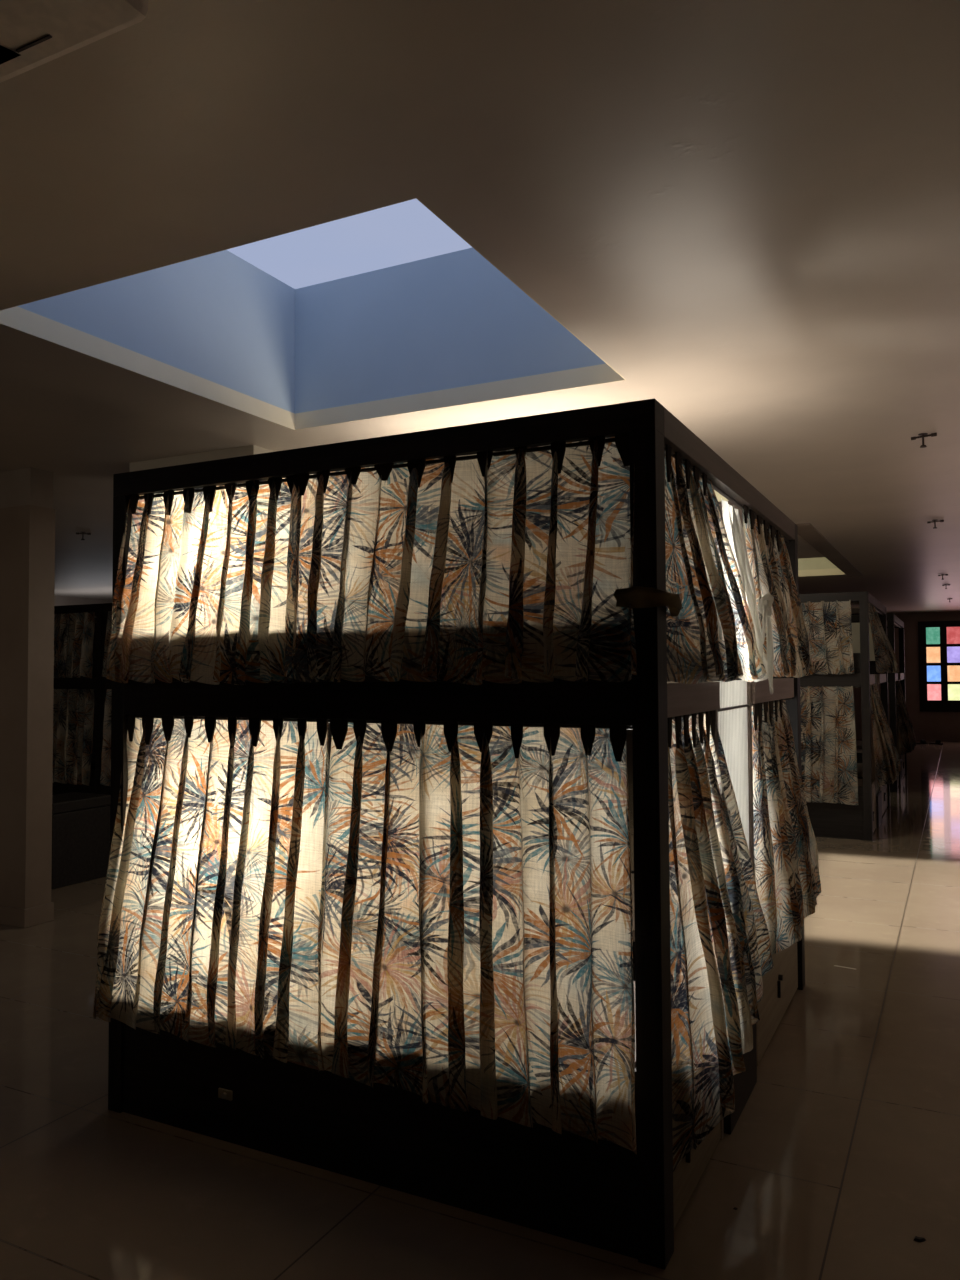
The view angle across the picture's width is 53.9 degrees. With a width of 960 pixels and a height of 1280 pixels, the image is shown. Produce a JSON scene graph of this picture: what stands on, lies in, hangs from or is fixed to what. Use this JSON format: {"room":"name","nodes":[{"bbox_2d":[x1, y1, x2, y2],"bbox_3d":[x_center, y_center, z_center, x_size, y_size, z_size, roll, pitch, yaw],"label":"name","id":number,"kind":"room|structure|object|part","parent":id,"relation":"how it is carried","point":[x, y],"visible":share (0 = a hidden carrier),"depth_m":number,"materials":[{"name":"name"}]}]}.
{"room":"dormitory","nodes":[
{"label":"dormitory","id":0,"kind":"room"},
{"bbox_2d":[54,595,111,617],"bbox_3d":[-6.772,0.671,14.767,0.100,2.750,24.500,-1,-2,27],"label":"wall","id":1,"kind":"structure","parent":0,"point":[58,600],"depth_m":15.21,"materials":[{"name":"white paint"}]},
{"bbox_2d":[0,0,959,612],"bbox_3d":[0.396,-0.911,11.171,16.000,0.085,24.500,-1,-2,27],"label":"ceiling","id":2,"kind":"structure","parent":0,"point":[748,211],"depth_m":2.51,"materials":[{"name":"paint"}]},
{"bbox_2d":[0,0,147,82],"bbox_3d":[-1.240,-1.165,1.621,1.025,0.058,0.785,-1,-2,27],"label":"air conditioner","id":3,"kind":"object","parent":2,"relation":"attached to","point":[33,33],"visible":1,"depth_m":1.75,"materials":[{"name":"white plastic"}]},
{"bbox_2d":[76,532,90,539],"bbox_3d":[-3.486,-0.914,8.291,0.126,0.070,0.047,2,-3,-45],"label":"sprinkler","id":4,"kind":"object","parent":2,"relation":"attached to","point":[82,533],"visible":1,"depth_m":8.29,"materials":[{"name":"metal"}]},
{"bbox_2d":[130,445,273,471],"bbox_3d":[-1.503,-0.825,5.686,0.940,0.450,0.690,-1,-2,27],"label":"trim","id":5,"kind":"structure","parent":2,"relation":"attached to","point":[252,449],"depth_m":5.35,"materials":[{"name":"beige paint"}]},
{"bbox_2d":[0,197,625,429],"bbox_3d":[-0.563,-1.519,3.693,1.979,0.787,1.960,-1,-2,27],"label":"skylight","id":6,"kind":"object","parent":2,"relation":"attached to","point":[388,310],"depth_m":4.43,"materials":[{"name":"white paint"}]},
{"bbox_3d":[-0.565,-1.887,3.705,1.779,0.050,1.760,-1,-2,27],"label":"skylight panel","id":7,"kind":"part","parent":6,"relation":"part of","materials":[{"name":"glass"}]},
{"bbox_2d":[714,490,728,501],"bbox_3d":[1.131,-1.409,7.081,1.925,0.787,3.250,-1,-2,27],"label":"trim","id":8,"kind":"structure","parent":2,"relation":"attached to","point":[719,496],"depth_m":8.29,"materials":[{"name":"beige paint"}]},
{"bbox_2d":[798,557,844,576],"bbox_3d":[3.508,-1.258,11.732,1.945,0.787,2.300,-1,-2,27],"label":"trim","id":9,"kind":"structure","parent":2,"relation":"attached to","point":[820,566],"depth_m":12.43,"materials":[{"name":"beige paint"}]},
{"bbox_2d":[796,523,862,576],"bbox_3d":[3.824,-0.919,10.213,0.180,0.022,4.900,-1,-2,27],"label":"trim","id":10,"kind":"structure","parent":2,"relation":"attached to","point":[808,532],"depth_m":9.57,"materials":[{"name":"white paint"}]},
{"bbox_2d":[911,433,936,447],"bbox_3d":[2.357,-1.059,5.008,0.126,0.070,0.047,-1,-2,27],"label":"sprinkler","id":11,"kind":"object","parent":2,"relation":"attached to","point":[921,435],"visible":1,"depth_m":5.01,"materials":[{"name":"metal"}]},
{"bbox_3d":[2.353,-1.057,5.010,0.034,0.067,0.034,-1,-2,27],"label":"stem","id":12,"kind":"part","parent":11,"relation":"part of","materials":[{"name":"metal"}]},
{"bbox_2d":[927,520,943,528],"bbox_3d":[3.801,-0.966,7.871,0.126,0.070,0.047,-1,-2,13],"label":"sprinkler","id":13,"kind":"object","parent":2,"relation":"attached to","point":[932,521],"visible":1,"depth_m":7.87,"materials":[{"name":"metal"}]},
{"bbox_2d":[0,733,959,1279],"bbox_3d":[0.410,1.930,11.072,16.000,0.100,24.500,-1,-2,27],"label":"floor","id":14,"kind":"structure","parent":0,"point":[843,1150],"depth_m":2.90,"materials":[{"name":"tile"}]},
{"bbox_2d":[0,467,54,927],"bbox_3d":[-2.849,0.337,5.811,0.444,2.750,0.204,-1,-2,27],"label":"column","id":15,"kind":"structure","parent":14,"relation":"on","point":[27,513],"depth_m":5.70,"materials":[{"name":"beige paint"}]},
{"bbox_3d":[-2.842,1.656,5.765,0.444,0.110,0.204,-1,-2,27],"label":"skirting","id":16,"kind":"part","parent":15,"relation":"part of","materials":[{"name":"beige paint"}]},
{"bbox_2d":[52,604,102,794],"bbox_3d":[-4.068,0.793,10.803,1.954,2.200,2.404,-1,-2,27],"label":"bunk bed","id":17,"kind":"object","parent":14,"relation":"on","point":[95,683],"visible":0.09,"depth_m":9.38,"materials":[{"name":"black laminate"}]},
{"bbox_2d":[52,689,94,785],"bbox_3d":[-4.213,0.967,9.505,0.883,0.956,0.097,-1,-2,27],"label":"curtain","id":18,"kind":"object","parent":17,"relation":"hanging from","point":[73,709],"visible":0.69,"depth_m":9.44,"materials":[{"name":"fabric"}]},
{"bbox_2d":[54,612,94,677],"bbox_3d":[-4.216,0.059,9.536,0.895,0.660,0.088,-1,-2,27],"label":"curtain","id":19,"kind":"object","parent":17,"relation":"hanging from","point":[73,632],"visible":0.62,"depth_m":9.48,"materials":[{"name":"fabric"}]},
{"bbox_3d":[-4.608,0.447,9.767,1.824,0.115,0.040,-1,-2,27],"label":"rail","id":20,"kind":"part","parent":17,"relation":"part of","materials":[{"name":"black laminate"}]},
{"bbox_3d":[-3.752,0.780,9.346,0.070,2.120,0.085,-1,-2,27],"label":"post","id":21,"kind":"part","parent":17,"relation":"part of","materials":[{"name":"black laminate"}]},
{"bbox_2d":[51,792,110,888],"bbox_3d":[-3.043,1.451,6.891,0.410,0.600,0.528,-1,-2,27],"label":"trunk","id":22,"kind":"object","parent":14,"relation":"on","point":[80,821],"visible":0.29,"depth_m":6.80,"materials":[{"name":"black laminate"}]},
{"bbox_3d":[-3.042,1.189,6.904,0.410,0.075,0.520,-1,-2,27],"label":"lid","id":23,"kind":"part","parent":22,"relation":"part of","materials":[{"name":"black laminate"}]},
{"bbox_2d":[101,603,111,814],"bbox_3d":[-2.312,0.753,9.911,1.954,2.200,2.404,-1,-2,27],"label":"bunk bed","id":24,"kind":"object","parent":14,"relation":"on","point":[106,683],"visible":0.05,"depth_m":9.28,"materials":[{"name":"black laminate"}]},
{"bbox_3d":[-3.680,0.779,9.309,0.060,2.120,0.085,-1,-2,27],"label":"post","id":25,"kind":"part","parent":24,"relation":"part of","materials":[{"name":"black laminate"}]},
{"bbox_2d":[100,689,111,785],"bbox_3d":[-3.283,0.944,9.035,0.929,0.953,0.087,-1,-2,27],"label":"curtain","id":26,"kind":"object","parent":24,"relation":"hanging from","point":[105,778],"visible":0.09,"depth_m":9.23,"materials":[{"name":"fabric"}]},
{"bbox_2d":[102,611,111,676],"bbox_3d":[-3.264,0.036,9.053,0.941,0.657,0.095,-1,-2,27],"label":"curtain","id":27,"kind":"object","parent":24,"relation":"hanging from","point":[109,619],"visible":0.07,"depth_m":9.27,"materials":[{"name":"fabric"}]},
{"bbox_3d":[-2.852,0.407,8.875,1.824,0.115,0.040,-1,-2,27],"label":"rail","id":28,"kind":"part","parent":24,"relation":"part of","materials":[{"name":"black laminate"}]},
{"bbox_2d":[108,399,804,1269],"bbox_3d":[0.129,0.530,3.906,1.954,2.200,2.404,-1,-2,27],"label":"bunk bed","id":29,"kind":"object","parent":14,"relation":"on","point":[605,1195],"visible":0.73,"depth_m":2.71,"materials":[{"name":"black laminate"}]},
{"bbox_3d":[-1.239,0.556,3.304,0.060,2.120,0.085,-1,-2,27],"label":"post","id":30,"kind":"part","parent":29,"relation":"part of","materials":[{"name":"black laminate"}]},
{"bbox_2d":[106,476,301,684],"bbox_3d":[-0.905,-0.198,3.096,0.805,0.691,0.115,-1,-2,27],"label":"curtain","id":31,"kind":"object","parent":29,"relation":"hanging from","point":[203,597],"visible":0.96,"depth_m":3.10,"materials":[{"name":"fabric"}]},
{"bbox_2d":[93,715,328,1070],"bbox_3d":[-0.855,0.757,3.024,0.947,1.042,0.146,-1,-2,27],"label":"curtain","id":32,"kind":"object","parent":29,"relation":"hanging from","point":[211,921],"visible":0.98,"depth_m":3.02,"materials":[{"name":"fabric"}]},
{"bbox_3d":[-0.815,1.454,3.021,0.055,0.030,0.008,-1,-2,27],"label":"metal plate","id":33,"kind":"part","parent":29,"relation":"part of","materials":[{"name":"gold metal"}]},
{"bbox_3d":[-0.410,-0.515,2.903,1.824,0.012,0.012,-1,-2,27],"label":"curtain rod","id":34,"kind":"part","parent":29,"relation":"part of","materials":[{"name":"black metal"}]},
{"bbox_3d":[-0.411,0.184,2.870,1.824,0.115,0.040,-1,-2,27],"label":"rail","id":35,"kind":"part","parent":29,"relation":"part of","materials":[{"name":"black laminate"}]},
{"bbox_3d":[-0.406,0.246,2.876,1.824,0.012,0.012,-1,-2,27],"label":"curtain rod","id":36,"kind":"part","parent":29,"relation":"part of","materials":[{"name":"black metal"}]},
{"bbox_2d":[317,719,636,1154],"bbox_3d":[-0.035,0.750,2.606,0.992,1.065,0.154,-1,-2,27],"label":"curtain","id":37,"kind":"object","parent":29,"relation":"hanging from","point":[477,943],"visible":1,"depth_m":2.59,"materials":[{"name":"fabric"}]},
{"bbox_2d":[284,433,681,684],"bbox_3d":[-0.009,-0.217,2.689,1.281,0.690,0.251,-1,-2,27],"label":"curtain","id":38,"kind":"object","parent":29,"relation":"hanging from","point":[506,569],"depth_m":2.66,"materials":[{"name":"fabric"}]},
{"bbox_3d":[0.469,-0.099,2.442,0.216,0.069,0.130,1,-3,-37],"label":"tie strip","id":39,"kind":"part","parent":38,"relation":"part of","materials":[{"name":"brown fabric"}]},
{"bbox_3d":[0.445,0.517,2.449,0.070,2.120,0.085,-1,-2,27],"label":"post","id":40,"kind":"part","parent":29,"relation":"part of","materials":[{"name":"black laminate"}]},
{"bbox_3d":[0.590,1.410,2.643,0.017,0.087,0.048,-1,-2,27],"label":"handle","id":41,"kind":"part","parent":29,"relation":"part of","materials":[{"name":"black metal"}]},
{"bbox_3d":[0.613,0.171,2.779,0.044,0.090,0.635,-1,-2,27],"label":"rail","id":42,"kind":"part","parent":29,"relation":"part of","materials":[{"name":"beige laminate"}]},
{"bbox_3d":[0.613,1.350,2.737,0.025,0.450,0.621,-1,-2,27],"label":"drawer","id":43,"kind":"part","parent":29,"relation":"part of","materials":[{"name":"beige laminate"}]},
{"bbox_2d":[664,445,766,683],"bbox_3d":[0.726,-0.205,2.921,0.119,0.676,1.081,-1,-2,27],"label":"curtain","id":44,"kind":"object","parent":29,"relation":"hanging from","point":[711,638],"visible":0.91,"depth_m":2.74,"materials":[{"name":"fabric"}]},
{"bbox_2d":[668,710,773,1171],"bbox_3d":[0.745,0.822,2.894,0.154,1.213,1.008,-1,-2,27],"label":"curtain","id":45,"kind":"object","parent":29,"relation":"hanging from","point":[720,946],"visible":0.93,"depth_m":2.66,"materials":[{"name":"fabric"}]},
{"bbox_3d":[0.659,0.252,4.972,1.824,0.115,0.040,-1,-2,27],"label":"rail","id":46,"kind":"part","parent":29,"relation":"part of","materials":[{"name":"black laminate"}]},
{"bbox_3d":[0.969,-0.501,3.514,0.010,0.010,2.230,-1,-2,27],"label":"curtain rod","id":47,"kind":"part","parent":29,"relation":"part of","materials":[{"name":"black metal"}]},
{"bbox_3d":[0.880,0.874,3.300,0.020,1.462,0.538,-1,-2,27],"label":"gap panel","id":48,"kind":"part","parent":29,"relation":"part of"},
{"bbox_3d":[0.973,0.245,3.488,0.010,0.010,2.230,-1,-2,27],"label":"curtain rod","id":49,"kind":"part","parent":29,"relation":"part of","materials":[{"name":"black metal"}]},
{"bbox_2d":[721,498,773,693],"bbox_3d":[0.950,-0.142,3.386,0.408,0.682,0.119,2,-3,-43],"label":"cloth","id":50,"kind":"object","parent":29,"relation":"hanging from","point":[731,517],"visible":0.6,"depth_m":3.42,"materials":[{"name":"fabric"}]},
{"bbox_3d":[1.236,0.210,4.003,0.044,0.090,0.935,-1,-2,27],"label":"rail","id":51,"kind":"part","parent":29,"relation":"part of","materials":[{"name":"beige laminate"}]},
{"bbox_3d":[1.255,1.391,3.998,0.025,0.450,0.991,-1,-2,27],"label":"drawer","id":52,"kind":"part","parent":29,"relation":"part of","materials":[{"name":"beige laminate"}]},
{"bbox_2d":[742,505,813,677],"bbox_3d":[1.288,-0.172,4.032,0.127,0.670,1.166,-1,-2,27],"label":"curtain","id":53,"kind":"object","parent":29,"relation":"hanging from","point":[769,560],"visible":0.85,"depth_m":3.97,"materials":[{"name":"fabric"}]},
{"bbox_3d":[1.261,1.453,3.962,0.017,0.087,0.048,-1,-2,27],"label":"handle","id":54,"kind":"part","parent":29,"relation":"part of","materials":[{"name":"black metal"}]},
{"bbox_2d":[752,699,820,953],"bbox_3d":[1.341,0.754,4.082,0.143,1.000,1.330,-1,-2,27],"label":"curtain","id":55,"kind":"object","parent":29,"relation":"hanging from","point":[785,852],"visible":0.93,"depth_m":3.86,"materials":[{"name":"fabric"}]},
{"bbox_3d":[1.494,0.584,4.511,0.070,2.120,0.085,-1,-2,27],"label":"post","id":56,"kind":"part","parent":29,"relation":"part of","materials":[{"name":"black laminate"}]},
{"bbox_2d":[799,591,889,840],"bbox_3d":[3.117,0.722,9.844,1.954,2.200,2.404,-1,-2,27],"label":"bunk bed","id":57,"kind":"object","parent":14,"relation":"on","point":[828,820],"visible":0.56,"depth_m":8.44,"materials":[{"name":"black laminate"}]},
{"bbox_2d":[801,600,853,674],"bbox_3d":[2.929,-0.018,8.593,0.891,0.667,0.083,-1,-2,27],"label":"curtain","id":58,"kind":"object","parent":57,"relation":"hanging from","point":[828,625],"visible":0.53,"depth_m":8.49,"materials":[{"name":"fabric"}]},
{"bbox_2d":[800,686,857,804],"bbox_3d":[2.915,0.944,8.562,0.951,1.050,0.086,-1,-2,27],"label":"curtain","id":59,"kind":"object","parent":57,"relation":"hanging from","point":[828,732],"visible":0.41,"depth_m":8.46,"materials":[{"name":"fabric"}]},
{"bbox_3d":[2.577,0.376,8.808,1.824,0.115,0.040,-1,-2,27],"label":"rail","id":60,"kind":"part","parent":57,"relation":"part of","materials":[{"name":"black laminate"}]},
{"bbox_3d":[3.433,0.710,8.386,0.070,2.120,0.085,-1,-2,27],"label":"post","id":61,"kind":"part","parent":57,"relation":"part of","materials":[{"name":"black laminate"}]},
{"bbox_3d":[3.600,0.363,8.716,0.044,0.090,0.635,-1,-2,27],"label":"rail","id":62,"kind":"part","parent":57,"relation":"part of","materials":[{"name":"beige laminate"}]},
{"bbox_3d":[3.601,1.542,8.675,0.025,0.450,0.621,-1,-2,27],"label":"drawer","id":63,"kind":"part","parent":57,"relation":"part of","materials":[{"name":"beige laminate"}]},
{"bbox_3d":[3.868,1.066,9.238,0.020,1.462,0.538,-1,-2,27],"label":"gap panel","id":64,"kind":"part","parent":57,"relation":"part of","materials":[{"name":"black wood"}]},
{"bbox_3d":[4.224,0.403,9.941,0.044,0.090,0.935,-1,-2,27],"label":"rail","id":65,"kind":"part","parent":57,"relation":"part of","materials":[{"name":"beige laminate"}]},
{"bbox_2d":[869,603,898,672],"bbox_3d":[4.104,0.011,9.545,0.128,0.651,2.342,-2,-2,32],"label":"curtain","id":66,"kind":"object","parent":57,"relation":"hanging from","point":[885,657],"visible":0.98,"depth_m":9.21,"materials":[{"name":"fabric"}]},
{"bbox_3d":[4.243,1.583,9.936,0.025,0.450,0.991,-1,-2,27],"label":"drawer","id":67,"kind":"part","parent":57,"relation":"part of","materials":[{"name":"beige laminate"}]},
{"bbox_3d":[4.482,0.776,10.449,0.070,2.120,0.085,-1,-2,27],"label":"post","id":68,"kind":"part","parent":57,"relation":"part of","materials":[{"name":"black laminate"}]},
{"bbox_2d":[870,684,900,786],"bbox_3d":[4.062,0.926,9.409,0.154,0.980,2.125,-1,-2,30],"label":"curtain","id":69,"kind":"object","parent":57,"relation":"hanging from","point":[887,761],"visible":0.98,"depth_m":9.03,"materials":[{"name":"fabric"}]},
{"bbox_2d":[851,614,906,791],"bbox_3d":[4.793,0.829,13.138,1.954,2.200,2.408,-1,-2,27],"label":"bunk bed","id":70,"kind":"object","parent":14,"relation":"on","point":[893,621],"visible":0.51,"depth_m":11.84,"materials":[{"name":"black laminate"}]},
{"bbox_3d":[4.769,0.023,11.832,0.460,0.480,0.012,-1,-2,27],"label":"beige panel","id":71,"kind":"part","parent":70,"relation":"part of","materials":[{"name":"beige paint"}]},
{"bbox_3d":[5.110,0.816,11.683,0.070,2.120,0.085,-1,-2,27],"label":"post","id":72,"kind":"part","parent":70,"relation":"part of","materials":[{"name":"black laminate"}]},
{"bbox_3d":[5.901,0.509,13.238,0.044,0.090,0.935,-1,-2,27],"label":"rail","id":73,"kind":"part","parent":70,"relation":"part of","materials":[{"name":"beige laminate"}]},
{"bbox_3d":[6.160,0.883,13.745,0.070,2.120,0.085,-1,-2,27],"label":"post","id":74,"kind":"part","parent":70,"relation":"part of","materials":[{"name":"black laminate"}]},
{"bbox_3d":[5.920,1.690,13.232,0.025,0.450,0.991,-1,-2,27],"label":"drawer","id":75,"kind":"part","parent":70,"relation":"part of","materials":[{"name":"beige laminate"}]},
{"bbox_2d":[895,680,915,754],"bbox_3d":[5.769,1.024,12.765,0.178,0.959,2.020,-1,-2,27],"label":"curtain","id":76,"kind":"object","parent":70,"relation":"hanging from","point":[907,739],"visible":0.97,"depth_m":12.34,"materials":[{"name":"fabric"}]},
{"bbox_2d":[913,1236,925,1241],"bbox_3d":[1.153,1.572,2.475,0.030,0.006,0.019,-1,-2,27],"label":"debris","id":77,"kind":"object","parent":14,"relation":"on","point":[918,1239],"visible":1,"depth_m":2.47,"materials":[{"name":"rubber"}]},
{"bbox_2d":[929,740,942,744],"bbox_3d":[9.254,2.071,19.140,0.270,0.090,0.095,-2,-3,44],"label":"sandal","id":78,"kind":"object","parent":14,"relation":"on","point":[937,742],"visible":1,"depth_m":19.09,"materials":[{"name":"rubber"}]},
{"bbox_2d":[627,611,959,740],"bbox_3d":[6.002,0.862,22.124,16.000,2.750,0.200,-1,-2,27],"label":"wall","id":79,"kind":"structure","parent":0,"point":[928,726],"depth_m":20.29,"materials":[{"name":"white paint"}]},
{"bbox_2d":[918,620,959,711],"bbox_3d":[10.398,0.547,19.794,2.160,1.930,0.084,-1,-2,27],"label":"window","id":80,"kind":"structure","parent":79,"relation":"in","point":[938,641],"depth_m":20.08,"materials":[{"name":"multicoloured glass"}]},
{"bbox_3d":[9.687,-0.091,20.174,0.265,0.360,0.012,-1,-2,27],"label":"pane","id":81,"kind":"part","parent":80,"relation":"part of","materials":[{"name":"green glass"}]},
{"bbox_3d":[9.689,0.318,20.160,0.265,0.338,0.012,-1,-2,27],"label":"pane","id":82,"kind":"part","parent":80,"relation":"part of","materials":[{"name":"orange glass"}]},
{"bbox_3d":[9.691,0.718,20.146,0.265,0.338,0.012,-1,-2,27],"label":"pane","id":83,"kind":"part","parent":80,"relation":"part of","materials":[{"name":"blue glass"}]},
{"bbox_3d":[9.693,1.115,20.132,0.265,0.343,0.012,-1,-2,27],"label":"pane","id":84,"kind":"part","parent":80,"relation":"part of","materials":[{"name":"pink glass"}]},
{"bbox_3d":[10.039,-0.099,19.995,0.265,0.360,0.012,-1,-2,27],"label":"pane","id":85,"kind":"part","parent":80,"relation":"part of","materials":[{"name":"red glass"}]},
{"bbox_3d":[10.041,0.310,19.981,0.265,0.338,0.012,-1,-2,27],"label":"pane","id":86,"kind":"part","parent":80,"relation":"part of","materials":[{"name":"purple glass"}]},
{"bbox_3d":[10.043,0.710,19.967,0.265,0.338,0.012,-1,-2,27],"label":"pane","id":87,"kind":"part","parent":80,"relation":"part of","materials":[{"name":"orange glass"}]},
{"bbox_3d":[10.045,1.107,19.953,0.265,0.343,0.012,-1,-2,27],"label":"pane","id":88,"kind":"part","parent":80,"relation":"part of","materials":[{"name":"yellow glass"}]}
]}

